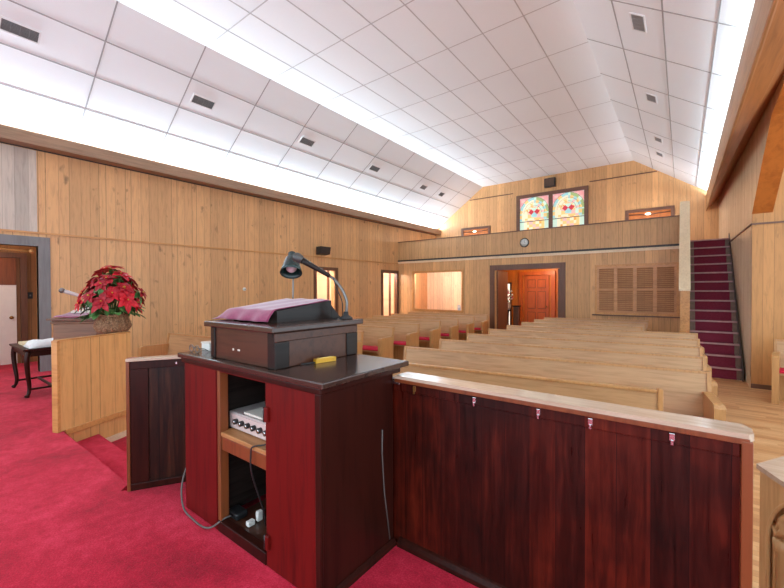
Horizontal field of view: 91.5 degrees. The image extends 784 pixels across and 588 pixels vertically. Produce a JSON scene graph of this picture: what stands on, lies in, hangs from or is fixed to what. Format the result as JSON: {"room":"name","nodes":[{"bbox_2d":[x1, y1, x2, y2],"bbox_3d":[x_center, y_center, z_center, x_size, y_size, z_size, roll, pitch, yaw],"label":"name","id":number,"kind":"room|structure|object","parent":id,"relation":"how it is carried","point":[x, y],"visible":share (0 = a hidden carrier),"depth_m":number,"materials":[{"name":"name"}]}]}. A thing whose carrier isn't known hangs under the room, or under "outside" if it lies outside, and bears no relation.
{"room":"house of worship","nodes":[
{"label":"house of worship","id":0,"kind":"room"},
{"bbox_2d":[0,245,37,362],"bbox_3d":[-6.803,0.019,6.055,1.280,2.500,4.600,0,1,37],"label":"wall","id":1,"kind":"structure","parent":0,"point":[31,257],"depth_m":7.05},
{"bbox_2d":[0,252,27,364],"bbox_3d":[-7.009,0.264,6.529,0.140,2.000,1.140,0,1,37],"label":"door","id":2,"kind":"structure","parent":1,"relation":"in","point":[8,308],"depth_m":6.83,"materials":[{"name":"white paint"}]},
{"bbox_2d":[0,143,435,366],"bbox_3d":[-3.757,-0.531,8.882,0.140,4.090,18.600,0,1,37],"label":"wall","id":3,"kind":"structure","parent":0,"point":[185,287],"depth_m":8.05,"materials":[{"name":"brown wood"}]},
{"bbox_2d":[0,143,36,231],"bbox_3d":[-7.532,-1.619,3.790,0.006,1.304,5.950,0,1,37],"label":"wall panel","id":4,"kind":"object","parent":3,"relation":"attached to","point":[18,169],"depth_m":5.98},
{"bbox_2d":[0,234,51,371],"bbox_3d":[-6.111,0.178,5.764,0.155,2.185,1.430,0,1,37],"label":"door frame","id":5,"kind":"structure","parent":3,"relation":"in","point":[42,244],"depth_m":6.21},
{"bbox_2d":[0,248,33,252],"bbox_3d":[-6.131,-0.690,5.744,0.064,0.080,1.097,0,1,37],"label":"curtain rod","id":6,"kind":"object","parent":5,"relation":"attached to","point":[30,250],"visible":1,"depth_m":6.03,"materials":[{"name":"brown wood"}]},
{"bbox_2d":[0,229,397,263],"bbox_3d":[-4.544,-1.009,7.714,0.018,0.030,15.800,0,1,37],"label":"trim","id":7,"kind":"structure","parent":3,"relation":"attached to","point":[9,230],"depth_m":7.52,"materials":[{"name":"brown wood"}]},
{"bbox_2d":[0,124,440,235],"bbox_3d":[-3.642,-2.465,8.696,0.250,0.190,18.490,0,1,37],"label":"trim","id":8,"kind":"structure","parent":3,"relation":"attached to","point":[8,134],"depth_m":7.56,"materials":[{"name":"wood"}]},
{"bbox_2d":[316,246,330,254],"bbox_3d":[-1.966,-1.227,10.877,0.289,0.220,0.360,0,1,37],"label":"wall speaker","id":9,"kind":"object","parent":3,"relation":"attached to","point":[321,250],"visible":1,"depth_m":10.77,"materials":[{"name":"black plastic"}]},
{"bbox_2d":[321,247,330,253],"bbox_3d":[-1.869,-1.237,10.802,0.043,0.170,0.320,0,1,37],"label":"grille","id":10,"kind":"object","parent":9,"relation":"attached to","point":[324,250],"depth_m":10.79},
{"bbox_2d":[314,267,337,312],"bbox_3d":[-1.957,0.346,11.201,0.125,2.265,0.950,0,1,37],"label":"door frame","id":11,"kind":"structure","parent":3,"relation":"in","point":[323,268],"depth_m":11.34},
{"bbox_2d":[381,270,398,314],"bbox_3d":[-0.103,0.298,13.638,0.125,2.290,0.995,0,1,37],"label":"door frame","id":12,"kind":"structure","parent":3,"relation":"in","point":[396,273],"depth_m":13.93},
{"bbox_2d":[0,361,477,587],"bbox_3d":[-4.578,1.457,1.921,14.400,0.290,6.480,0,1,37],"label":"carpet","id":13,"kind":"object","parent":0,"point":[67,520],"visible":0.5,"depth_m":2.08,"materials":[{"name":"red carpet"}]},
{"bbox_2d":[9,343,51,397],"bbox_3d":[-4.664,0.976,5.124,0.900,0.606,0.555,0,1,37],"label":"side table","id":14,"kind":"object","parent":13,"relation":"on","point":[27,353],"visible":0.51,"depth_m":4.81,"materials":[{"name":"brown wood"}]},
{"bbox_2d":[24,338,52,348],"bbox_3d":[-4.484,0.619,4.979,0.371,0.106,0.430,0,1,37],"label":"folded cloth","id":15,"kind":"object","parent":14,"relation":"on","point":[35,343],"visible":0.59,"depth_m":4.83,"materials":[{"name":"white fabric"}]},
{"bbox_2d":[46,311,101,339],"bbox_3d":[-3.785,0.727,4.728,0.545,1.095,0.530,0,1,-11],"label":"lectern","id":16,"kind":"object","parent":13,"relation":"on","point":[63,328],"visible":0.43,"depth_m":4.53,"materials":[{"name":"brown wood"}]},
{"bbox_2d":[58,288,82,297],"bbox_3d":[-3.882,0.101,4.835,0.518,0.357,0.066,-1,1,-38],"label":"microphone","id":17,"kind":"object","parent":16,"relation":"attached to","point":[61,290],"visible":0.36,"depth_m":4.71,"materials":[{"name":"white plastic"}]},
{"bbox_2d":[53,312,88,317],"bbox_3d":[-3.811,0.229,4.640,0.343,0.097,0.361,0,1,-11],"label":"cloth","id":18,"kind":"object","parent":16,"relation":"on","point":[67,315],"visible":0.44,"depth_m":4.52,"materials":[{"name":"purple fabric"}]},
{"bbox_2d":[96,331,129,334],"bbox_3d":[-3.217,0.854,4.408,0.270,0.846,0.250,0,1,37],"label":"plant stand","id":19,"kind":"object","parent":13,"relation":"on","point":[123,331],"visible":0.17,"depth_m":4.31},
{"bbox_2d":[93,313,131,332],"bbox_3d":[-3.210,0.329,4.388,0.370,0.206,0.375,0,1,37],"label":"wicker basket","id":20,"kind":"object","parent":19,"relation":"on","point":[103,323],"visible":0.94,"depth_m":4.26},
{"bbox_2d":[73,265,146,322],"bbox_3d":[-3.209,0.044,4.374,0.705,0.744,0.684,0,1,37],"label":"poinsettia","id":21,"kind":"object","parent":20,"relation":"in","point":[98,298],"visible":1,"depth_m":4.25,"materials":[{"name":"red plant"}]},
{"bbox_2d":[74,299,82,311],"bbox_3d":[-3.395,0.114,4.130,0.187,0.175,0.070,0,1,37],"label":"flower","id":22,"kind":"object","parent":21,"relation":"on","point":[79,301],"depth_m":4.13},
{"bbox_2d":[76,287,87,302],"bbox_3d":[-3.404,0.017,4.188,0.225,0.194,0.099,0,1,37],"label":"flower","id":23,"kind":"object","parent":21,"relation":"on","point":[79,300],"depth_m":4.16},
{"bbox_2d":[82,289,95,302],"bbox_3d":[-3.260,0.025,4.100,0.150,0.158,0.102,0,1,37],"label":"flower","id":24,"kind":"object","parent":21,"relation":"on","point":[87,297],"depth_m":4.10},
{"bbox_2d":[91,268,109,276],"bbox_3d":[-3.350,-0.240,4.415,0.223,0.123,0.213,0,1,-9],"label":"flower","id":25,"kind":"object","parent":21,"relation":"on","point":[102,271],"depth_m":4.40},
{"bbox_2d":[93,280,110,291],"bbox_3d":[-3.172,-0.087,4.148,0.156,0.127,0.114,0,1,-2],"label":"flower","id":26,"kind":"object","parent":21,"relation":"on","point":[100,285],"depth_m":4.16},
{"bbox_2d":[91,293,113,313],"bbox_3d":[-3.135,0.097,4.119,0.151,0.226,0.181,0,1,37],"label":"flower","id":27,"kind":"object","parent":21,"relation":"on","point":[104,298],"depth_m":4.11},
{"bbox_2d":[94,275,117,283],"bbox_3d":[-3.186,-0.152,4.256,0.219,0.132,0.219,0,1,37],"label":"flower","id":28,"kind":"object","parent":21,"relation":"on","point":[102,279],"depth_m":4.24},
{"bbox_2d":[101,286,120,303],"bbox_3d":[-3.088,0.009,4.201,0.227,0.194,0.100,-1,1,-33],"label":"flower","id":29,"kind":"object","parent":21,"relation":"on","point":[107,296],"depth_m":4.18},
{"bbox_2d":[100,265,123,268],"bbox_3d":[-3.195,-0.303,4.350,0.252,0.051,0.238,0,1,37],"label":"flower","id":30,"kind":"object","parent":21,"relation":"on","point":[106,266],"depth_m":4.33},
{"bbox_2d":[112,270,133,280],"bbox_3d":[-3.070,-0.207,4.358,0.188,0.126,0.234,0,1,37],"label":"flower","id":31,"kind":"object","parent":21,"relation":"on","point":[121,274],"depth_m":4.35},
{"bbox_2d":[113,283,133,296],"bbox_3d":[-3.007,-0.046,4.263,0.143,0.163,0.213,0,1,37],"label":"flower","id":32,"kind":"object","parent":21,"relation":"on","point":[122,289],"depth_m":4.25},
{"bbox_2d":[118,293,138,313],"bbox_3d":[-2.936,0.104,4.248,0.082,0.232,0.221,0,1,28],"label":"flower","id":33,"kind":"object","parent":21,"relation":"on","point":[126,300],"depth_m":4.24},
{"bbox_2d":[121,279,138,290],"bbox_3d":[-3.182,-0.096,4.604,0.216,0.216,0.188,0,1,37],"label":"flower","id":34,"kind":"object","parent":21,"relation":"on","point":[136,287],"depth_m":4.57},
{"bbox_2d":[127,276,138,287],"bbox_3d":[-3.065,-0.140,4.514,0.172,0.146,0.133,0,1,37],"label":"flower","id":35,"kind":"object","parent":21,"relation":"on","point":[130,282],"depth_m":4.51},
{"bbox_2d":[133,298,141,312],"bbox_3d":[-2.954,0.132,4.436,0.073,0.221,0.197,0,1,-15],"label":"flower","id":36,"kind":"object","parent":21,"relation":"on","point":[139,301],"depth_m":4.43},
{"bbox_2d":[138,288,146,299],"bbox_3d":[-2.899,-0.001,4.432,0.075,0.145,0.171,0,1,-10],"label":"flower","id":37,"kind":"object","parent":21,"relation":"on","point":[140,294],"depth_m":4.43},
{"bbox_2d":[125,354,185,491],"bbox_3d":[-1.395,0.856,2.663,0.760,0.872,0.075,0,1,-23],"label":"partition panel","id":38,"kind":"object","parent":13,"relation":"on","point":[155,385],"visible":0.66,"depth_m":2.57,"materials":[{"name":"brown wood"}]},
{"bbox_2d":[181,468,230,528],"bbox_3d":[-1.095,1.143,2.212,0.460,0.298,0.120,0,1,37],"label":"cable","id":39,"kind":"object","parent":13,"relation":"on","point":[182,503],"visible":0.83,"depth_m":2.20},
{"bbox_2d":[178,350,408,587],"bbox_3d":[-0.605,0.825,2.180,1.285,0.940,0.618,0,1,37],"label":"pulpit","id":40,"kind":"object","parent":13,"relation":"on","point":[324,469],"depth_m":1.80,"materials":[{"name":"red wood"}]},
{"bbox_2d":[201,341,210,350],"bbox_3d":[-1.147,0.328,2.417,0.108,0.052,0.078,0,1,37],"label":"box","id":41,"kind":"object","parent":40,"relation":"on","point":[206,345],"visible":0.51,"depth_m":2.38,"materials":[{"name":"white plastic"}]},
{"bbox_2d":[221,427,265,454],"bbox_3d":[-0.622,0.759,2.129,0.460,0.023,0.462,0,1,37],"label":"shelf","id":42,"kind":"object","parent":40,"relation":"attached to","point":[243,440],"depth_m":1.98,"materials":[{"name":"brown wood"}]},
{"bbox_2d":[230,401,265,440],"bbox_3d":[-0.678,0.702,2.125,0.415,0.092,0.296,0,1,37],"label":"amplifier","id":43,"kind":"object","parent":40,"relation":"on","point":[248,424],"visible":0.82,"depth_m":2.05,"materials":[{"name":"silver metal"}]},
{"bbox_2d":[244,406,265,419],"bbox_3d":[-0.652,0.649,2.089,0.240,0.012,0.200,0,1,37],"label":"notebook","id":44,"kind":"object","parent":43,"relation":"on","point":[257,413],"visible":0.29,"depth_m":2.06,"materials":[{"name":"paper"}]},
{"bbox_2d":[250,444,265,525],"bbox_3d":[-0.610,0.982,1.964,0.128,0.525,0.214,0,1,18],"label":"power cable","id":45,"kind":"object","parent":43,"relation":"hanging from","point":[262,444],"visible":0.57,"depth_m":1.91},
{"bbox_2d":[204,300,362,369],"bbox_3d":[-0.615,0.197,2.205,0.643,0.315,0.630,0,1,37],"label":"lectern","id":46,"kind":"object","parent":40,"relation":"on","point":[292,336],"visible":0.99,"depth_m":2.01,"materials":[{"name":"brown wood"}]},
{"bbox_2d":[212,298,327,321],"bbox_3d":[-0.725,0.089,2.279,0.538,0.118,0.444,0,1,37],"label":"cloth","id":47,"kind":"object","parent":46,"relation":"on","point":[260,312],"visible":1,"depth_m":2.15,"materials":[{"name":"purple fabric"}]},
{"bbox_2d":[280,251,301,298],"bbox_3d":[-0.666,-0.073,2.536,0.153,0.434,0.160,0,1,37],"label":"reading lamp","id":48,"kind":"object","parent":46,"relation":"on","point":[290,269],"visible":0.79,"depth_m":2.54,"materials":[{"name":"black metal"}]},
{"bbox_2d":[292,253,352,318],"bbox_3d":[-0.409,-0.049,2.251,0.355,0.391,0.083,0,1,4],"label":"lamp arm","id":49,"kind":"object","parent":46,"relation":"on","point":[297,257],"visible":1,"depth_m":2.24,"materials":[{"name":"black metal"}]},
{"bbox_2d":[178,350,408,389],"bbox_3d":[-0.607,0.369,2.175,1.285,0.028,0.618,0,1,37],"label":"countertop","id":50,"kind":"structure","parent":40,"relation":"on","point":[350,368],"depth_m":1.84,"materials":[{"name":"brown wood"}]},
{"bbox_2d":[300,356,335,364],"bbox_3d":[-0.380,0.344,1.974,0.199,0.024,0.026,-1,1,-42],"label":"tool","id":51,"kind":"object","parent":40,"relation":"on","point":[329,358],"visible":1,"depth_m":1.98,"materials":[{"name":"yellow plastic"}]},
{"bbox_2d":[393,372,753,587],"bbox_3d":[0.536,0.859,1.632,1.465,0.879,0.117,0,1,37],"label":"partition wall","id":52,"kind":"structure","parent":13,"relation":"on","point":[494,486],"depth_m":1.49,"materials":[{"name":"brown wood"}]},
{"bbox_2d":[317,271,393,315],"bbox_3d":[-1.889,0.165,12.748,1.560,2.590,5.360,0,1,37],"label":"wall","id":53,"kind":"structure","parent":0,"point":[385,275],"depth_m":14.54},
{"bbox_2d":[389,273,390,315],"bbox_3d":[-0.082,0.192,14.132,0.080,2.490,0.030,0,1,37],"label":"door","id":54,"kind":"structure","parent":53,"relation":"in","point":[389,273],"depth_m":14.11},
{"bbox_2d":[0,0,754,228],"bbox_3d":[0.025,-3.251,5.964,9.502,1.685,18.600,0,1,37],"label":"ceiling","id":55,"kind":"structure","parent":0,"point":[167,33],"depth_m":6.64,"materials":[{"name":"tile"}]},
{"bbox_2d":[0,16,41,44],"bbox_3d":[-4.895,-3.467,5.023,0.159,0.117,0.396,0,1,37],"label":"ceiling vent","id":56,"kind":"object","parent":55,"relation":"in","point":[9,26],"visible":1,"depth_m":5.02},
{"bbox_2d":[190,93,215,109],"bbox_3d":[-3.437,-3.493,6.947,0.159,0.117,0.406,0,1,37],"label":"ceiling vent","id":57,"kind":"object","parent":55,"relation":"in","point":[196,99],"visible":1,"depth_m":6.94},
{"bbox_2d":[298,136,315,147],"bbox_3d":[-1.968,-3.530,8.858,0.159,0.117,0.396,0,1,37],"label":"ceiling vent","id":58,"kind":"object","parent":55,"relation":"in","point":[305,141],"visible":1,"depth_m":8.85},
{"bbox_2d":[118,0,626,183],"bbox_3d":[-0.033,-4.042,6.045,4.970,0.004,18.678,0,1,37],"label":"trim","id":59,"kind":"structure","parent":55,"relation":"attached to","point":[119,0],"depth_m":6.95,"materials":[{"name":"metal"}]},
{"bbox_2d":[0,0,747,225],"bbox_3d":[-0.063,-3.320,6.070,8.978,1.449,18.664,0,1,37],"label":"trim","id":60,"kind":"structure","parent":55,"relation":"attached to","point":[720,2],"depth_m":6.50,"materials":[{"name":"metal"}]},
{"bbox_2d":[629,12,646,32],"bbox_3d":[3.187,-3.507,4.937,0.168,0.122,0.396,0,1,37],"label":"ceiling vent","id":61,"kind":"object","parent":55,"relation":"in","point":[638,22],"visible":1,"depth_m":4.92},
{"bbox_2d":[645,92,656,103],"bbox_3d":[4.676,-3.531,6.882,0.168,0.122,0.336,0,1,37],"label":"ceiling vent","id":62,"kind":"object","parent":55,"relation":"in","point":[649,97],"visible":1,"depth_m":6.87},
{"bbox_2d":[497,268,558,324],"bbox_3d":[5.079,0.189,12.914,3.150,2.490,0.100,0,1,37],"label":"wall","id":63,"kind":"structure","parent":0,"point":[513,275],"depth_m":13.24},
{"bbox_2d":[508,282,511,324],"bbox_3d":[4.079,0.439,13.584,0.350,1.700,0.050,0,1,37],"label":"window","id":64,"kind":"structure","parent":63,"relation":"in","point":[509,283],"depth_m":13.48,"materials":[{"name":"beige"}]},
{"bbox_2d":[519,271,555,325],"bbox_3d":[4.893,0.339,12.919,1.190,2.190,0.118,0,1,37],"label":"door","id":65,"kind":"structure","parent":63,"relation":"in","point":[536,287],"depth_m":12.91,"materials":[{"name":"orange wood"}]},
{"bbox_2d":[398,216,679,333],"bbox_3d":[3.571,-0.199,11.548,8.300,3.310,0.132,0,1,37],"label":"wall","id":66,"kind":"structure","parent":0,"point":[580,268],"depth_m":10.51,"materials":[{"name":"brown wood"}]},
{"bbox_2d":[412,270,463,312],"bbox_3d":[1.560,-0.101,13.076,2.010,1.400,0.145,0,1,37],"label":"window","id":67,"kind":"structure","parent":66,"relation":"in","point":[439,290],"depth_m":13.05,"materials":[{"name":"beige glass"}]},
{"bbox_2d":[490,262,565,328],"bbox_3d":[3.956,0.288,11.257,2.190,2.340,0.160,0,1,37],"label":"door frame","id":68,"kind":"structure","parent":66,"relation":"in","point":[561,265],"depth_m":11.09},
{"bbox_2d":[497,271,507,328],"bbox_3d":[3.523,0.358,12.184,0.040,2.160,0.850,0,1,37],"label":"door","id":69,"kind":"structure","parent":68,"relation":"attached to","point":[502,277],"depth_m":12.14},
{"bbox_2d":[398,246,678,263],"bbox_3d":[3.529,-1.123,11.485,8.300,0.070,0.020,0,1,37],"label":"trim","id":70,"kind":"structure","parent":66,"relation":"attached to","point":[666,247],"depth_m":10.72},
{"bbox_2d":[398,244,678,261],"bbox_3d":[3.554,-1.184,11.518,8.300,0.050,0.135,0,1,37],"label":"trim","id":71,"kind":"structure","parent":66,"relation":"attached to","point":[663,245],"depth_m":10.70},
{"bbox_2d":[398,215,679,242],"bbox_3d":[3.559,-1.867,11.520,8.300,0.025,0.150,0,1,37],"label":"trim","id":72,"kind":"structure","parent":66,"relation":"attached to","point":[675,215],"depth_m":10.67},
{"bbox_2d":[592,262,679,317],"bbox_3d":[6.070,-0.096,9.548,1.900,1.325,0.049,0,1,37],"label":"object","id":73,"kind":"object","parent":66,"relation":"in","point":[654,305],"depth_m":9.52,"materials":[{"name":"brown wood"}]},
{"bbox_2d":[597,267,615,312],"bbox_3d":[5.580,-0.111,9.932,0.416,1.180,0.024,0,1,37],"label":"shutter","id":74,"kind":"object","parent":73,"relation":"attached to","point":[604,285],"depth_m":9.93,"materials":[{"name":"brown wood"}]},
{"bbox_2d":[616,266,634,312],"bbox_3d":[5.912,-0.109,9.680,0.416,1.180,0.024,0,1,37],"label":"shutter","id":75,"kind":"object","parent":73,"relation":"attached to","point":[624,296],"depth_m":9.67,"materials":[{"name":"brown wood"}]},
{"bbox_2d":[635,265,654,313],"bbox_3d":[6.245,-0.107,9.427,0.416,1.180,0.024,0,1,37],"label":"shutter","id":76,"kind":"object","parent":73,"relation":"attached to","point":[646,301],"depth_m":9.42,"materials":[{"name":"brown wood"}]},
{"bbox_2d":[655,265,675,313],"bbox_3d":[6.577,-0.105,9.174,0.416,1.180,0.024,0,1,37],"label":"shutter","id":77,"kind":"object","parent":73,"relation":"attached to","point":[661,271],"depth_m":9.19,"materials":[{"name":"brown wood"}]},
{"bbox_2d":[436,161,718,239],"bbox_3d":[5.553,-1.369,13.435,9.160,5.590,0.140,0,1,37],"label":"wall","id":78,"kind":"structure","parent":0,"point":[609,199],"depth_m":12.29,"materials":[{"name":"brown wood"}]},
{"bbox_2d":[461,226,490,235],"bbox_3d":[3.281,-2.269,15.017,1.220,0.725,0.072,0,1,37],"label":"window","id":79,"kind":"structure","parent":78,"relation":"in","point":[482,229],"depth_m":15.01,"materials":[{"name":"beige"}]},
{"bbox_2d":[544,177,555,187],"bbox_3d":[5.493,-3.872,13.270,0.360,0.310,0.137,0,1,37],"label":"wall speaker","id":80,"kind":"object","parent":78,"relation":"attached to","point":[548,182],"visible":1,"depth_m":13.20,"materials":[{"name":"black plastic"}]},
{"bbox_2d":[545,178,553,186],"bbox_3d":[5.453,-3.872,13.218,0.300,0.250,0.007,0,1,37],"label":"grille","id":81,"kind":"object","parent":80,"relation":"attached to","point":[549,182],"depth_m":13.21,"materials":[{"name":"brown fabric"}]},
{"bbox_2d":[516,185,588,230],"bbox_3d":[5.528,-2.803,13.307,2.380,1.560,0.060,0,1,37],"label":"window","id":82,"kind":"structure","parent":78,"relation":"in","point":[569,206],"depth_m":13.26,"materials":[{"name":"multicoloured glass"}]},
{"bbox_2d":[470,171,656,200],"bbox_3d":[5.526,-3.708,13.323,6.130,0.030,0.015,0,1,37],"label":"trim","id":83,"kind":"structure","parent":78,"relation":"attached to","point":[651,171],"depth_m":12.28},
{"bbox_2d":[625,205,674,219],"bbox_3d":[7.802,-2.242,11.578,1.240,0.725,0.072,0,1,37],"label":"window","id":84,"kind":"structure","parent":78,"relation":"in","point":[663,211],"depth_m":11.56,"materials":[{"name":"beige"}]},
{"bbox_2d":[706,0,776,210],"bbox_3d":[3.288,-2.419,3.425,0.025,0.650,18.490,0,1,37],"label":"trim","id":85,"kind":"structure","parent":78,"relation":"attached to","point":[761,9],"depth_m":4.16,"materials":[{"name":"wood"}]},
{"bbox_2d":[680,291,689,332],"bbox_3d":[6.271,-0.307,8.174,0.153,3.590,1.970,0,1,37],"label":"wall","id":86,"kind":"structure","parent":0,"point":[684,295],"depth_m":7.40,"materials":[{"name":"brown wood"}]},
{"bbox_2d":[679,201,690,290],"bbox_3d":[6.258,-1.117,8.159,0.183,2.090,1.990,0,1,37],"label":"trim","id":87,"kind":"structure","parent":86,"relation":"attached to","point":[684,231],"depth_m":8.03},
{"bbox_2d":[712,377,783,587],"bbox_3d":[1.350,1.593,5.091,13.200,0.100,18.700,0,1,37],"label":"floor","id":88,"kind":"structure","parent":0,"point":[748,406],"depth_m":4.67,"materials":[{"name":"brown wood"}]},
{"bbox_2d":[51,332,130,441],"bbox_3d":[-3.022,0.998,3.891,0.084,1.150,0.747,0,1,14],"label":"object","id":89,"kind":"object","parent":88,"relation":"on","point":[89,372],"visible":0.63,"depth_m":3.83,"materials":[{"name":"brown wood"}]},
{"bbox_2d":[77,434,126,482],"bbox_3d":[-2.285,1.506,3.165,2.015,0.145,0.304,0,1,37],"label":"step","id":90,"kind":"structure","parent":88,"relation":"on","point":[106,452],"depth_m":3.42,"materials":[{"name":"red carpet"}]},
{"bbox_2d":[111,436,126,452],"bbox_3d":[-2.216,1.563,3.953,2.900,0.012,1.029,0,1,37],"label":"carpet strip","id":91,"kind":"object","parent":88,"relation":"on","point":[121,443],"depth_m":3.98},
{"bbox_2d":[138,333,210,356],"bbox_3d":[-2.925,1.121,5.909,2.704,0.853,0.536,0,1,30],"label":"pew","id":92,"kind":"object","parent":88,"relation":"on","point":[176,343],"visible":0.22,"depth_m":6.51,"materials":[{"name":"brown wood"}]},
{"bbox_2d":[357,331,363,353],"bbox_3d":[-1.799,1.099,7.390,2.704,0.853,0.536,0,1,30],"label":"pew","id":93,"kind":"object","parent":88,"relation":"on","point":[360,334],"visible":0.16,"depth_m":6.88,"materials":[{"name":"brown wood"}]},
{"bbox_2d":[357,325,394,358],"bbox_3d":[-1.236,1.088,8.130,2.704,0.853,0.536,0,1,30],"label":"pew","id":94,"kind":"object","parent":88,"relation":"on","point":[378,341],"visible":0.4,"depth_m":7.67,"materials":[{"name":"brown wood"}]},
{"bbox_2d":[362,345,377,350],"bbox_3d":[-1.264,1.071,8.082,2.560,0.063,0.395,0,1,30],"label":"seat cushion","id":95,"kind":"object","parent":94,"relation":"on","point":[365,347],"depth_m":7.46,"materials":[{"name":"red fabric"}]},
{"bbox_2d":[356,321,419,359],"bbox_3d":[-0.673,1.077,8.870,2.704,0.853,0.536,0,1,30],"label":"pew","id":96,"kind":"object","parent":88,"relation":"on","point":[405,334],"visible":0.36,"depth_m":8.45,"materials":[{"name":"brown wood"}]},
{"bbox_2d":[353,317,440,348],"bbox_3d":[-0.110,1.066,9.610,2.704,0.853,0.536,0,1,30],"label":"pew","id":97,"kind":"object","parent":88,"relation":"on","point":[430,330],"visible":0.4,"depth_m":9.23,"materials":[{"name":"brown wood"}]},
{"bbox_2d":[372,315,458,339],"bbox_3d":[0.454,1.055,10.350,2.704,0.853,0.536,0,1,30],"label":"pew","id":98,"kind":"object","parent":88,"relation":"on","point":[449,326],"visible":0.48,"depth_m":10.00,"materials":[{"name":"brown wood"}]},
{"bbox_2d":[391,313,474,340],"bbox_3d":[1.016,1.044,11.090,2.704,0.853,0.536,0,1,30],"label":"pew","id":99,"kind":"object","parent":88,"relation":"on","point":[466,323],"visible":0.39,"depth_m":10.72,"materials":[{"name":"brown wood"}]},
{"bbox_2d":[408,312,487,333],"bbox_3d":[1.579,1.033,11.830,2.704,0.853,0.536,0,1,30],"label":"pew","id":100,"kind":"object","parent":88,"relation":"on","point":[481,320],"visible":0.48,"depth_m":11.45,"materials":[{"name":"brown wood"}]},
{"bbox_2d":[512,305,520,324],"bbox_3d":[4.211,0.912,12.894,0.240,1.050,0.220,0,1,37],"label":"pedestal","id":101,"kind":"object","parent":88,"relation":"on","point":[516,308],"visible":0.8,"depth_m":12.84,"materials":[{"name":"black wood"}]},
{"bbox_2d":[393,363,662,410],"bbox_3d":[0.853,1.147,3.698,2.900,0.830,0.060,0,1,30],"label":"pew","id":102,"kind":"object","parent":88,"relation":"on","point":[640,397],"visible":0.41,"depth_m":3.32,"materials":[{"name":"brown wood"}]},
{"bbox_2d":[403,346,725,420],"bbox_3d":[1.414,1.129,4.067,3.184,0.853,0.536,0,1,30],"label":"pew","id":103,"kind":"object","parent":88,"relation":"on","point":[685,391],"visible":0.34,"depth_m":3.87,"materials":[{"name":"brown wood"}]},
{"bbox_2d":[439,339,717,395],"bbox_3d":[1.974,1.118,4.803,3.184,0.853,0.536,0,1,30],"label":"pew","id":104,"kind":"object","parent":88,"relation":"on","point":[595,355],"visible":0.2,"depth_m":4.78,"materials":[{"name":"brown wood"}]},
{"bbox_2d":[521,322,642,330],"bbox_3d":[3.852,1.072,7.960,2.344,0.853,0.536,0,1,30],"label":"pew","id":105,"kind":"object","parent":88,"relation":"on","point":[613,327],"visible":0.19,"depth_m":8.08,"materials":[{"name":"brown wood"}]},
{"bbox_2d":[467,333,711,377],"bbox_3d":[2.534,1.107,5.539,3.184,0.853,0.536,0,1,30],"label":"pew","id":106,"kind":"object","parent":88,"relation":"on","point":[556,342],"visible":0.16,"depth_m":5.55,"materials":[{"name":"brown wood"}]},
{"bbox_2d":[534,319,645,330],"bbox_3d":[4.412,1.062,8.696,2.344,0.853,0.536,0,1,30],"label":"pew","id":107,"kind":"object","parent":88,"relation":"on","point":[643,325],"visible":0.19,"depth_m":8.81,"materials":[{"name":"brown wood"}]},
{"bbox_2d":[544,317,650,330],"bbox_3d":[4.933,1.051,9.381,2.344,0.853,0.536,0,1,30],"label":"pew","id":108,"kind":"object","parent":88,"relation":"on","point":[545,318],"visible":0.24,"depth_m":9.45,"materials":[{"name":"brown wood"}]},
{"bbox_2d":[489,329,707,363],"bbox_3d":[3.094,1.096,6.276,3.184,0.853,0.536,0,1,30],"label":"pew","id":109,"kind":"object","parent":88,"relation":"on","point":[563,335],"visible":0.19,"depth_m":6.31,"materials":[{"name":"brown wood"}]},
{"bbox_2d":[506,325,704,353],"bbox_3d":[3.654,1.085,7.012,3.184,0.853,0.536,0,1,30],"label":"pew","id":110,"kind":"object","parent":88,"relation":"on","point":[509,327],"visible":0.22,"depth_m":7.07,"materials":[{"name":"brown wood"}]},
{"bbox_2d":[690,238,741,379],"bbox_3d":[6.606,0.121,7.892,0.710,2.738,2.691,0,1,37],"label":"staircase","id":111,"kind":"structure","parent":88,"relation":"on","point":[712,302],"depth_m":7.73,"materials":[{"name":"red carpet"}]},
{"bbox_2d":[756,456,783,587],"bbox_3d":[1.658,1.152,1.382,0.358,0.870,0.907,0,1,16],"label":"rail","id":112,"kind":"object","parent":88,"relation":"on","point":[771,526],"visible":1,"depth_m":1.55,"materials":[{"name":"brown wood"}]},
{"bbox_2d":[771,339,783,404],"bbox_3d":[6.113,1.103,4.841,0.536,0.853,1.824,-1,1,-44],"label":"pew","id":113,"kind":"object","parent":88,"relation":"on","point":[777,395],"visible":1,"depth_m":5.32,"materials":[{"name":"brown wood"}]},
{"bbox_2d":[719,76,783,385],"bbox_3d":[5.943,-0.556,6.151,0.240,4.140,11.005,0,1,36],"label":"wall","id":114,"kind":"structure","parent":0,"point":[737,198],"depth_m":6.70,"materials":[{"name":"wood"}]},
{"bbox_2d":[728,234,743,381],"bbox_3d":[6.869,0.067,7.643,0.015,2.850,2.760,0,1,37],"label":"trim","id":115,"kind":"structure","parent":114,"relation":"attached to","point":[732,269],"depth_m":7.34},
{"bbox_2d":[708,0,783,207],"bbox_3d":[3.502,-2.335,3.264,0.556,0.515,18.490,0,1,37],"label":"beam","id":116,"kind":"structure","parent":114,"relation":"attached to","point":[768,72],"depth_m":4.40,"materials":[{"name":"wood"}]},
{"bbox_2d":[752,84,783,213],"bbox_3d":[4.280,-1.868,3.885,0.240,1.230,5.414,0,1,36],"label":"trim","id":117,"kind":"structure","parent":114,"relation":"attached to","point":[772,166],"depth_m":5.42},
{"bbox_2d":[750,169,783,386],"bbox_3d":[7.304,-0.822,5.062,3.710,4.690,0.120,0,1,37],"label":"wall","id":118,"kind":"structure","parent":0,"point":[767,263],"depth_m":6.04,"materials":[{"name":"wood"}]},
{"bbox_2d":[751,383,771,389],"bbox_3d":[7.271,1.488,5.037,3.710,0.070,0.015,0,1,37],"label":"baseboard","id":119,"kind":"structure","parent":118,"relation":"attached to","point":[757,386],"depth_m":6.08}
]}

